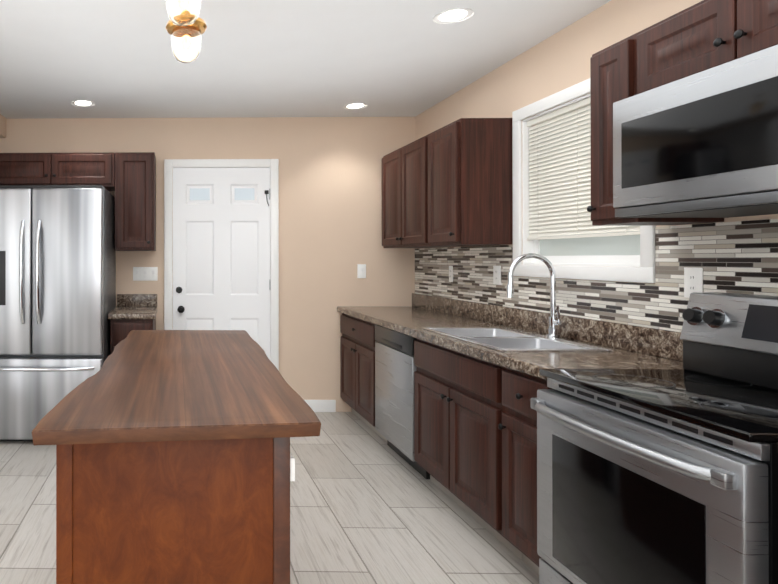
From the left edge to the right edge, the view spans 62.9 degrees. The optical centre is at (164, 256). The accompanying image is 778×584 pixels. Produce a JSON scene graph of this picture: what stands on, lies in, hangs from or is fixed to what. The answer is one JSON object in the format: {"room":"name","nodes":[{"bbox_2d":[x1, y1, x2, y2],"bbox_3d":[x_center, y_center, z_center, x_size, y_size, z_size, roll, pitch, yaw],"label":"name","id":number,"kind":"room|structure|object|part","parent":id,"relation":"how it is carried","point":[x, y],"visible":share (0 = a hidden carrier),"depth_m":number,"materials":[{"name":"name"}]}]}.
{"room":"kitchen","nodes":[
{"label":"kitchen","id":0,"kind":"room"},
{"bbox_2d":[0,117,415,411],"bbox_3d":[0.323,0.061,4.835,3.740,2.440,0.120,0,0,1],"label":"wall","id":1,"kind":"structure","parent":0,"point":[330,203],"depth_m":4.76,"materials":[{"name":"paint"}]},
{"bbox_2d":[0,153,51,184],"bbox_3d":[-1.130,-0.682,4.641,0.493,0.266,0.327,0,0,1],"label":"upper cabinet","id":2,"kind":"object","parent":1,"relation":"attached to","point":[15,168],"depth_m":4.48,"materials":[{"name":"brown wood"}]},
{"bbox_2d":[52,152,115,190],"bbox_3d":[-0.638,-0.682,4.631,0.492,0.266,0.327,0,0,1],"label":"upper cabinet","id":3,"kind":"object","parent":1,"relation":"attached to","point":[67,168],"depth_m":4.47,"materials":[{"name":"brown wood"}]},
{"bbox_2d":[112,152,155,250],"bbox_3d":[-0.232,-0.432,4.622,0.310,0.766,0.327,0,0,1],"label":"upper cabinet","id":4,"kind":"object","parent":1,"relation":"attached to","point":[129,178],"depth_m":4.46,"materials":[{"name":"brown wood"}]},
{"bbox_2d":[133,267,157,280],"bbox_3d":[-0.160,0.142,4.778,0.200,0.108,0.011,0,0,1],"label":"switch plate","id":5,"kind":"object","parent":1,"relation":"attached to","point":[145,273],"visible":1,"depth_m":4.77,"materials":[{"name":"white plastic"}]},
{"bbox_2d":[164,159,278,370],"bbox_3d":[0.467,0.236,4.756,0.944,2.090,0.029,0,0,1],"label":"door frame","id":6,"kind":"structure","parent":1,"relation":"attached to","point":[170,164],"depth_m":4.74,"materials":[{"name":"white wood"}]},
{"bbox_2d":[173,167,269,359],"bbox_3d":[0.467,0.269,4.723,0.805,2.016,0.093,0,0,1],"label":"entry door","id":7,"kind":"structure","parent":1,"relation":"in","point":[221,248],"depth_m":4.75,"materials":[{"name":"white paint"}]},
{"bbox_2d":[304,400,335,411],"bbox_3d":[0.671,1.231,4.757,1.480,0.100,0.013,0,0,1],"label":"baseboard","id":8,"kind":"structure","parent":1,"relation":"attached to","point":[322,405],"depth_m":4.74,"materials":[{"name":"white wood"}]},
{"bbox_2d":[357,264,365,277],"bbox_3d":[1.627,0.119,4.741,0.070,0.115,0.012,0,0,1],"label":"switch plate","id":9,"kind":"object","parent":1,"relation":"attached to","point":[361,270],"visible":1,"depth_m":4.74,"materials":[{"name":"white plastic"}]},
{"bbox_2d":[0,412,538,583],"bbox_3d":[0.252,1.322,1.349,3.740,0.100,7.086,0,0,1],"label":"floor","id":10,"kind":"structure","parent":0,"point":[368,505],"depth_m":2.76,"materials":[{"name":"tile"}]},
{"bbox_2d":[0,185,115,440],"bbox_3d":[-0.899,0.393,4.289,0.970,1.770,0.918,0,0,1],"label":"refrigerator","id":11,"kind":"object","parent":10,"relation":"on","point":[57,276],"visible":0.92,"depth_m":3.90,"materials":[{"name":"silver metal"}]},
{"bbox_2d":[108,294,156,353],"bbox_3d":[-0.235,0.793,4.457,0.334,0.970,0.650,0,0,1],"label":"base unit","id":12,"kind":"object","parent":10,"relation":"on","point":[128,314],"visible":0.21,"depth_m":4.18,"materials":[{"name":"brown wood"}]},
{"bbox_2d":[108,294,156,318],"bbox_3d":[-0.235,0.380,4.455,0.334,0.144,0.633,0,0,1],"label":"countertop","id":13,"kind":"structure","parent":12,"relation":"on","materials":[{"name":"stone"}]},
{"bbox_2d":[56,446,294,583],"bbox_3d":[0.055,0.839,2.104,0.597,0.865,1.520,0,0,1],"label":"kitchen island","id":14,"kind":"object","parent":10,"relation":"on","point":[175,462],"depth_m":1.36,"materials":[{"name":"brown wood"}]},
{"bbox_2d":[32,330,320,449],"bbox_3d":[0.064,0.390,2.090,0.664,0.033,1.731,0,0,1],"label":"island countertop","id":15,"kind":"structure","parent":14,"relation":"on","point":[157,389],"depth_m":1.48,"materials":[{"name":"brown wood"}]},
{"bbox_2d":[340,313,404,441],"bbox_3d":[1.747,0.866,4.324,0.626,0.824,0.834,0,0,1],"label":"base cabinet","id":16,"kind":"object","parent":10,"relation":"on","point":[357,340],"depth_m":4.27,"materials":[{"name":"brown wood"}]},
{"bbox_2d":[375,324,429,478],"bbox_3d":[1.721,0.866,3.590,0.608,0.820,0.626,0,0,1],"label":"dishwasher","id":17,"kind":"object","parent":10,"relation":"on","point":[395,368],"visible":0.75,"depth_m":3.54,"materials":[{"name":"silver metal"}]},
{"bbox_2d":[414,337,492,534],"bbox_3d":[1.717,0.862,2.834,0.626,0.824,0.877,0,0,1],"label":"base cabinet","id":18,"kind":"object","parent":10,"relation":"on","point":[479,380],"depth_m":2.78,"materials":[{"name":"brown wood"}]},
{"bbox_2d":[337,305,682,380],"bbox_3d":[1.713,0.427,3.402,0.633,0.044,2.681,0,0,1],"label":"countertop","id":19,"kind":"structure","parent":18,"relation":"on","point":[408,320],"depth_m":2.46,"materials":[{"name":"brown stone"}]},
{"bbox_2d":[421,325,616,352],"bbox_3d":[1.675,0.494,2.833,0.470,0.199,0.780,0,0,1],"label":"sink","id":20,"kind":"object","parent":19,"relation":"in","point":[491,336],"depth_m":2.82,"materials":[{"name":"silver metal"}]},
{"bbox_2d":[505,253,564,336],"bbox_3d":[1.836,0.190,2.843,0.258,0.416,0.101,0,0,1],"label":"faucet","id":21,"kind":"object","parent":19,"relation":"on","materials":[{"name":"silver metal"}]},
{"bbox_2d":[493,365,551,574],"bbox_3d":[1.704,0.860,2.228,0.626,0.824,0.335,0,0,1],"label":"base cabinet","id":22,"kind":"object","parent":10,"relation":"on","point":[514,420],"depth_m":2.29,"materials":[{"name":"brown wood"}]},
{"bbox_2d":[531,292,777,583],"bbox_3d":[1.615,0.698,1.680,0.723,1.145,0.760,0,0,1],"label":"range","id":23,"kind":"object","parent":10,"relation":"on","point":[657,476],"visible":1,"depth_m":1.66,"materials":[{"name":"silver metal"}]},
{"bbox_2d":[0,0,610,118],"bbox_3d":[0.252,-1.218,1.356,3.740,0.100,7.086,0,0,1],"label":"ceiling","id":24,"kind":"structure","parent":0,"point":[292,58],"depth_m":3.30,"materials":[{"name":"paint"}]},
{"bbox_2d":[0,114,5,137],"bbox_3d":[-1.448,-1.088,1.390,0.100,0.160,6.846,0,0,1],"label":"beam","id":25,"kind":"structure","parent":24,"relation":"attached to","point":[2,126],"depth_m":4.73,"materials":[{"name":"paint"}]},
{"bbox_2d":[71,100,94,106],"bbox_3d":[-0.616,-1.157,4.325,0.176,0.006,0.176,0,0,1],"label":"recessed light","id":26,"kind":"object","parent":24,"relation":"in","point":[84,103],"visible":0.98,"depth_m":4.33,"materials":[{"name":"white"}]},
{"bbox_2d":[166,0,206,37],"bbox_3d":[0.067,-1.004,2.086,0.177,0.322,0.177,0,0,1],"label":"pendant light","id":27,"kind":"object","parent":24,"relation":"hanging from","point":[186,27],"depth_m":2.07,"materials":[{"name":"glass"}]},
{"bbox_2d":[171,38,200,62],"bbox_3d":[0.092,-1.003,2.486,0.177,0.322,0.177,0,0,1],"label":"shade","id":28,"kind":"object","parent":27,"relation":"attached to","point":[186,50],"depth_m":2.44,"materials":[{"name":"white glass"}]},
{"bbox_2d":[343,103,367,108],"bbox_3d":[1.462,-1.157,4.403,0.176,0.006,0.176,0,0,1],"label":"recessed light","id":29,"kind":"object","parent":24,"relation":"in","point":[355,105],"visible":0.98,"depth_m":4.41,"materials":[{"name":"white"}]},
{"bbox_2d":[433,8,473,23],"bbox_3d":[1.389,-1.161,2.767,0.176,0.006,0.176,0,0,1],"label":"recessed light","id":30,"kind":"object","parent":24,"relation":"in","point":[454,15],"visible":1,"depth_m":2.77,"materials":[{"name":"white"}]},
{"bbox_2d":[415,0,777,283],"bbox_3d":[2.062,0.052,1.316,0.120,2.440,6.846,0,0,1],"label":"wall","id":31,"kind":"structure","parent":0,"point":[555,63],"depth_m":3.02,"materials":[{"name":"paint"}]},
{"bbox_2d":[382,136,425,247],"bbox_3d":[1.893,-0.440,4.200,0.327,0.740,0.843,0,0,1],"label":"upper cabinet","id":32,"kind":"object","parent":31,"relation":"attached to","point":[404,168],"depth_m":4.14,"materials":[{"name":"brown wood"}]},
{"bbox_2d":[426,118,512,247],"bbox_3d":[1.881,-0.442,3.568,0.327,0.740,0.421,0,0,1],"label":"upper cabinet","id":33,"kind":"object","parent":31,"relation":"attached to","point":[450,185],"depth_m":3.36,"materials":[{"name":"brown wood"}]},
{"bbox_2d":[413,293,682,360],"bbox_3d":[2.002,0.348,2.526,0.020,0.110,4.420,0,0,1],"label":"backsplash","id":34,"kind":"structure","parent":31,"relation":"attached to","point":[659,342],"depth_m":2.72,"materials":[{"name":"brown stone"}]},
{"bbox_2d":[512,78,655,282],"bbox_3d":[2.074,-0.368,2.851,0.118,0.957,0.985,0,0,1],"label":"window","id":35,"kind":"structure","parent":31,"relation":"in","point":[628,258],"depth_m":2.95,"materials":[{"name":"white"}]},
{"bbox_2d":[527,97,639,239],"bbox_3d":[2.063,-0.432,2.852,0.028,0.674,0.823,0,0,1],"label":"window blinds","id":36,"kind":"object","parent":35,"relation":"attached to","point":[551,223],"visible":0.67,"depth_m":2.98,"materials":[{"name":"white plastic"}]},
{"bbox_3d":[2.104,-0.368,2.851,0.006,0.723,0.751,0,0,1],"label":"glass","id":37,"kind":"part","parent":35,"relation":"part of","materials":[{"name":"grey"}]},
{"bbox_2d":[415,219,777,331],"bbox_3d":[2.022,0.140,2.538,0.008,0.525,4.397,0,0,1],"label":"backsplash","id":38,"kind":"structure","parent":31,"relation":"attached to","point":[738,257],"depth_m":2.40,"materials":[{"name":"tile"}]},
{"bbox_2d":[449,266,452,281],"bbox_3d":[2.045,0.121,4.104,0.008,0.116,0.050,0,0,1],"label":"electrical outlet","id":39,"kind":"object","parent":38,"relation":"attached to","point":[450,273],"visible":1,"depth_m":4.09,"materials":[{"name":"white plastic"}]},
{"bbox_2d":[493,266,500,284],"bbox_3d":[2.033,0.112,3.514,0.008,0.116,0.075,0,0,1],"label":"electrical outlet","id":40,"kind":"object","parent":38,"relation":"attached to","point":[496,275],"visible":1,"depth_m":3.50,"materials":[{"name":"white plastic"}]},
{"bbox_2d":[684,267,702,297],"bbox_3d":[2.005,0.098,2.179,0.008,0.116,0.075,0,0,1],"label":"electrical outlet","id":41,"kind":"object","parent":38,"relation":"attached to","point":[693,279],"visible":0.81,"depth_m":2.18,"materials":[{"name":"white plastic"}]},
{"bbox_2d":[587,36,723,225],"bbox_3d":[1.852,-0.468,2.185,0.327,0.684,0.228,0,0,1],"label":"upper cabinet","id":42,"kind":"object","parent":31,"relation":"attached to","point":[610,67],"depth_m":2.21,"materials":[{"name":"brown wood"}]},
{"bbox_2d":[631,0,734,96],"bbox_3d":[1.846,-0.686,1.879,0.327,0.250,0.381,0,0,1],"label":"upper cabinet","id":43,"kind":"object","parent":31,"relation":"attached to","point":[703,35],"depth_m":1.86,"materials":[{"name":"brown wood"}]},
{"bbox_2d":[613,45,777,217],"bbox_3d":[1.783,-0.349,1.688,0.439,0.416,0.756,0,0,1],"label":"microwave","id":44,"kind":"object","parent":43,"relation":"attached to","point":[703,144],"visible":1,"depth_m":1.72,"materials":[{"name":"silver metal"}]},
{"bbox_2d":[735,0,777,58],"bbox_3d":[1.839,-0.687,1.498,0.327,0.250,0.381,0,0,1],"label":"upper cabinet","id":45,"kind":"object","parent":31,"relation":"attached to","point":[756,21],"depth_m":1.63,"materials":[{"name":"brown wood"}]}
]}

